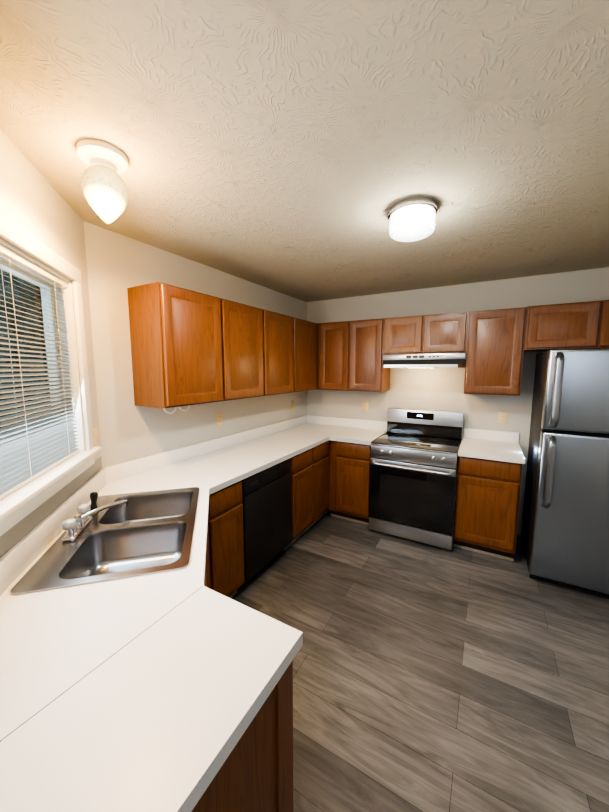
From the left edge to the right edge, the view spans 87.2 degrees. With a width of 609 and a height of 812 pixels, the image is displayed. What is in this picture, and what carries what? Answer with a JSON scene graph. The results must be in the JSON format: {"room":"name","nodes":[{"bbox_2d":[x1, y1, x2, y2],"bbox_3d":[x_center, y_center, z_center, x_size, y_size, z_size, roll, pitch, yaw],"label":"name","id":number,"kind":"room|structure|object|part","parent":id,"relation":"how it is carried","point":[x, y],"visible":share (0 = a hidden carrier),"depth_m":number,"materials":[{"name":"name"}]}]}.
{"room":"kitchen","nodes":[
{"label":"kitchen","id":0,"kind":"room"},
{"bbox_2d":[0,129,101,557],"bbox_3d":[-1.117,0.254,1.267,0.120,2.440,1.599,-2,7,-15],"label":"wall","id":1,"kind":"structure","parent":0,"point":[34,203],"depth_m":1.37,"materials":[{"name":"grey paint"}]},
{"bbox_2d":[0,213,101,535],"bbox_3d":[-1.085,-0.131,1.198,0.170,1.040,1.140,-2,7,-15],"label":"window","id":2,"kind":"structure","parent":1,"relation":"in","point":[16,507],"depth_m":1.53,"materials":[{"name":"white"}]},
{"bbox_2d":[0,244,78,498],"bbox_3d":[-1.077,-0.136,1.200,0.045,0.864,0.928,-2,7,-15],"label":"window blinds","id":3,"kind":"object","parent":2,"relation":"attached to","point":[27,455],"visible":1,"depth_m":1.29,"materials":[{"name":"white plastic"}]},
{"bbox_2d":[93,427,98,446],"bbox_3d":[-1.215,0.183,1.862,0.052,0.115,0.052,4,8,29],"label":"light switch","id":4,"kind":"object","parent":1,"relation":"attached to","point":[95,436],"visible":0.92,"depth_m":1.86,"materials":[{"name":"beige plastic"}]},
{"bbox_2d":[83,221,306,467],"bbox_3d":[-0.665,0.042,3.054,0.120,2.440,2.830,4,8,29],"label":"wall","id":5,"kind":"structure","parent":0,"point":[118,265],"depth_m":2.15,"materials":[{"name":"grey paint"}]},
{"bbox_2d":[127,282,226,407],"bbox_3d":[-0.860,-0.391,2.204,0.324,0.750,0.499,4,8,29],"label":"upper cabinet","id":6,"kind":"object","parent":5,"relation":"attached to","point":[189,347],"depth_m":2.03,"materials":[{"name":"brown wood"}]},
{"bbox_2d":[163,405,189,413],"bbox_3d":[-0.868,0.018,2.189,0.045,0.056,0.241,4,8,29],"label":"cord","id":7,"kind":"object","parent":6,"relation":"attached to","point":[174,410],"visible":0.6,"depth_m":2.15,"materials":[{"name":"white"}]},
{"bbox_2d":[216,412,221,425],"bbox_3d":[-0.744,0.114,2.789,0.009,0.115,0.070,4,8,29],"label":"electrical outlet","id":8,"kind":"object","parent":5,"relation":"attached to","point":[218,418],"visible":1,"depth_m":2.78,"materials":[{"name":"beige plastic"}]},
{"bbox_2d":[223,299,266,400],"bbox_3d":[-0.613,-0.442,2.635,0.324,0.750,0.499,4,8,29],"label":"upper cabinet","id":9,"kind":"object","parent":5,"relation":"attached to","point":[246,324],"depth_m":2.56,"materials":[{"name":"brown wood"}]},
{"bbox_2d":[267,310,294,395],"bbox_3d":[-0.366,-0.493,3.065,0.324,0.750,0.499,4,8,29],"label":"upper cabinet","id":10,"kind":"object","parent":5,"relation":"attached to","point":[280,327],"depth_m":2.99,"materials":[{"name":"brown wood"}]},
{"bbox_2d":[295,318,316,391],"bbox_3d":[-0.122,-0.543,3.491,0.324,0.750,0.487,4,8,29],"label":"upper cabinet","id":11,"kind":"object","parent":5,"relation":"attached to","point":[305,331],"depth_m":3.41,"materials":[{"name":"brown wood"}]},
{"bbox_2d":[0,0,608,301],"bbox_3d":[0.262,-0.981,0.889,4.300,0.100,5.800,4,8,29],"label":"ceiling","id":12,"kind":"structure","parent":0,"point":[297,149],"depth_m":1.09,"materials":[{"name":"beige paint"}]},
{"bbox_2d":[76,139,128,223],"bbox_3d":[-0.776,-0.845,1.246,0.172,0.254,0.172,4,8,29],"label":"ceiling light","id":13,"kind":"object","parent":12,"relation":"attached to","point":[90,152],"depth_m":1.20,"materials":[{"name":"white glass"}]},
{"bbox_3d":[-0.776,-0.816,1.250,0.160,0.196,0.160,4,8,29],"label":"left ceiling light globe","id":14,"kind":"part","parent":13,"relation":"part of"},
{"bbox_2d":[388,197,437,241],"bbox_3d":[0.559,-0.956,1.661,0.242,0.130,0.242,4,8,29],"label":"globe ceiling light","id":15,"kind":"object","parent":12,"relation":"attached to","point":[411,223],"depth_m":1.58,"materials":[{"name":"white glass"}]},
{"bbox_3d":[0.559,-1.004,1.655,0.242,0.034,0.242,4,8,29],"label":"ceiling light base","id":16,"kind":"part","parent":15,"relation":"part of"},
{"bbox_2d":[231,510,608,811],"bbox_3d":[0.262,1.542,1.188,4.300,0.100,5.800,4,8,29],"label":"floor","id":17,"kind":"structure","parent":0,"point":[428,678],"depth_m":1.69,"materials":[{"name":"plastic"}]},
{"bbox_2d":[205,528,210,588],"bbox_3d":[-0.499,1.010,1.534,0.657,0.876,0.635,4,8,29],"label":"base cabinet","id":18,"kind":"object","parent":17,"relation":"on","point":[207,570],"depth_m":1.69,"materials":[{"name":"brown wood"}]},
{"bbox_2d":[0,467,302,811],"bbox_3d":[-0.434,0.549,1.104,0.993,0.138,1.234,4,8,29],"label":"countertop","id":19,"kind":"structure","parent":18,"relation":"on","point":[148,693],"depth_m":0.73,"materials":[{"name":"white laminate"}]},
{"bbox_2d":[10,487,198,594],"bbox_3d":[-0.775,0.615,1.455,0.535,0.165,0.800,-2,7,-15],"label":"sink","id":20,"kind":"object","parent":19,"relation":"in","point":[146,533],"visible":0.81,"depth_m":1.42,"materials":[{"name":"silver metal"}]},
{"bbox_2d":[61,492,127,541],"bbox_3d":[-0.985,0.482,1.456,0.247,0.097,0.297,4,8,29],"label":"faucet","id":21,"kind":"object","parent":20,"relation":"on","point":[74,527],"visible":1,"depth_m":1.42,"materials":[{"name":"silver metal"}]},
{"bbox_2d":[22,415,348,538],"bbox_3d":[-0.570,0.384,2.494,0.630,0.138,3.530,4,8,29],"label":"countertop","id":22,"kind":"structure","parent":18,"relation":"on","point":[253,451],"depth_m":2.41,"materials":[{"name":"white laminate"}]},
{"bbox_2d":[208,480,244,597],"bbox_3d":[-0.759,0.927,2.236,0.617,0.875,0.322,4,8,29],"label":"base cabinet","id":23,"kind":"object","parent":17,"relation":"on","point":[226,537],"visible":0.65,"depth_m":2.06,"materials":[{"name":"brown wood"}]},
{"bbox_2d":[192,660,292,811],"bbox_3d":[-0.354,1.103,0.750,0.408,0.876,0.586,4,8,29],"label":"base cabinet","id":24,"kind":"object","parent":17,"relation":"on","point":[254,773],"depth_m":0.77,"materials":[{"name":"brown wood"}]},
{"bbox_2d":[237,458,291,590],"bbox_3d":[-0.525,0.880,2.643,0.605,0.872,0.618,4,8,29],"label":"dishwasher","id":25,"kind":"object","parent":17,"relation":"on","point":[266,501],"visible":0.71,"depth_m":2.43,"materials":[{"name":"black"}]},
{"bbox_2d":[283,447,314,550],"bbox_3d":[-0.278,0.827,3.076,0.616,0.876,0.380,4,8,29],"label":"base cabinet","id":26,"kind":"object","parent":17,"relation":"on","point":[309,487],"depth_m":2.92,"materials":[{"name":"brown wood"}]},
{"bbox_2d":[315,441,328,522],"bbox_3d":[-0.095,0.790,3.395,0.616,0.876,0.360,4,8,29],"label":"base cabinet","id":27,"kind":"object","parent":17,"relation":"on","point":[322,450],"depth_m":3.25,"materials":[{"name":"brown wood"}]},
{"bbox_2d":[328,440,370,524],"bbox_3d":[0.602,0.771,3.554,0.472,0.875,0.617,4,8,29],"label":"base cabinet","id":28,"kind":"object","parent":17,"relation":"on","point":[349,479],"visible":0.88,"depth_m":3.29,"materials":[{"name":"brown wood"}]},
{"bbox_2d":[332,419,386,444],"bbox_3d":[0.610,0.268,3.479,0.441,0.138,0.638,4,8,29],"label":"countertop","id":29,"kind":"structure","parent":28,"relation":"on","point":[358,431],"depth_m":3.63,"materials":[{"name":"white laminate"}]},
{"bbox_2d":[369,408,463,549],"bbox_3d":[1.107,0.662,3.175,0.758,1.180,0.715,4,8,29],"label":"range","id":30,"kind":"object","parent":17,"relation":"on","point":[413,467],"visible":1,"depth_m":2.98,"materials":[{"name":"silver metal"}]},
{"bbox_2d":[453,456,521,560],"bbox_3d":[1.672,0.843,2.949,0.462,0.875,0.617,4,8,29],"label":"base cabinet","id":31,"kind":"object","parent":17,"relation":"on","point":[487,506],"visible":0.98,"depth_m":2.68,"materials":[{"name":"brown wood"}]},
{"bbox_2d":[458,428,524,463],"bbox_3d":[1.673,0.339,2.877,0.473,0.138,0.638,4,8,29],"label":"countertop","id":32,"kind":"structure","parent":31,"relation":"on","point":[503,446],"depth_m":2.90,"materials":[{"name":"white laminate"}]},
{"bbox_2d":[521,348,608,598],"bbox_3d":[2.212,0.456,2.442,0.760,1.762,0.824,4,8,29],"label":"refrigerator","id":33,"kind":"object","parent":17,"relation":"on","point":[565,530],"visible":1,"depth_m":2.24,"materials":[{"name":"grey metal"}]},
{"bbox_2d":[307,267,608,535],"bbox_3d":[1.622,0.012,3.309,3.840,2.440,0.120,4,8,29],"label":"wall","id":34,"kind":"structure","parent":0,"point":[439,389],"depth_m":3.24,"materials":[{"name":"grey paint"}]},
{"bbox_2d":[317,318,389,391],"bbox_3d":[0.547,-0.556,3.600,0.764,0.750,0.323,4,8,29],"label":"upper cabinet","id":35,"kind":"object","parent":34,"relation":"attached to","point":[349,355],"visible":0.98,"depth_m":3.44,"materials":[{"name":"brown wood"}]},
{"bbox_2d":[362,402,367,411],"bbox_3d":[0.712,0.014,3.756,0.070,0.115,0.009,4,8,29],"label":"electrical outlet","id":36,"kind":"object","parent":34,"relation":"attached to","point":[364,406],"visible":1,"depth_m":3.75,"materials":[{"name":"beige plastic"}]},
{"bbox_2d":[383,312,467,354],"bbox_3d":[1.211,-0.703,3.202,0.760,0.365,0.323,4,8,29],"label":"upper cabinet","id":37,"kind":"object","parent":34,"relation":"attached to","point":[435,333],"visible":0.98,"depth_m":3.05,"materials":[{"name":"brown wood"}]},
{"bbox_2d":[382,353,465,367],"bbox_3d":[1.179,-0.445,3.171,0.758,0.134,0.456,4,8,29],"label":"range hood","id":38,"kind":"object","parent":37,"relation":"attached to","point":[450,360],"visible":0.9,"depth_m":3.03,"materials":[{"name":"silver metal"}]},
{"bbox_2d":[464,307,526,395],"bbox_3d":[1.732,-0.482,2.929,0.436,0.740,0.323,4,8,29],"label":"upper cabinet","id":39,"kind":"object","parent":34,"relation":"attached to","point":[494,351],"visible":1,"depth_m":2.79,"materials":[{"name":"brown wood"}]},
{"bbox_2d":[498,412,506,424],"bbox_3d":[1.911,0.119,3.081,0.070,0.115,0.009,4,8,29],"label":"electrical outlet","id":40,"kind":"object","parent":34,"relation":"attached to","point":[502,418],"visible":1,"depth_m":3.08,"materials":[{"name":"beige plastic"}]},
{"bbox_2d":[524,300,608,350],"bbox_3d":[2.323,-0.638,2.566,0.926,0.355,0.333,4,8,29],"label":"upper cabinet","id":41,"kind":"object","parent":34,"relation":"attached to","point":[580,325],"visible":0.96,"depth_m":2.52,"materials":[{"name":"brown wood"}]},
{"label":"outside","id":42,"kind":"structure","parent":0,"visible":0},
{"bbox_2d":[0,270,51,443],"bbox_3d":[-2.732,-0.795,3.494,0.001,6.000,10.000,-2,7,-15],"label":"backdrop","id":43,"kind":"structure","parent":42,"point":[32,299],"depth_m":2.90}
]}

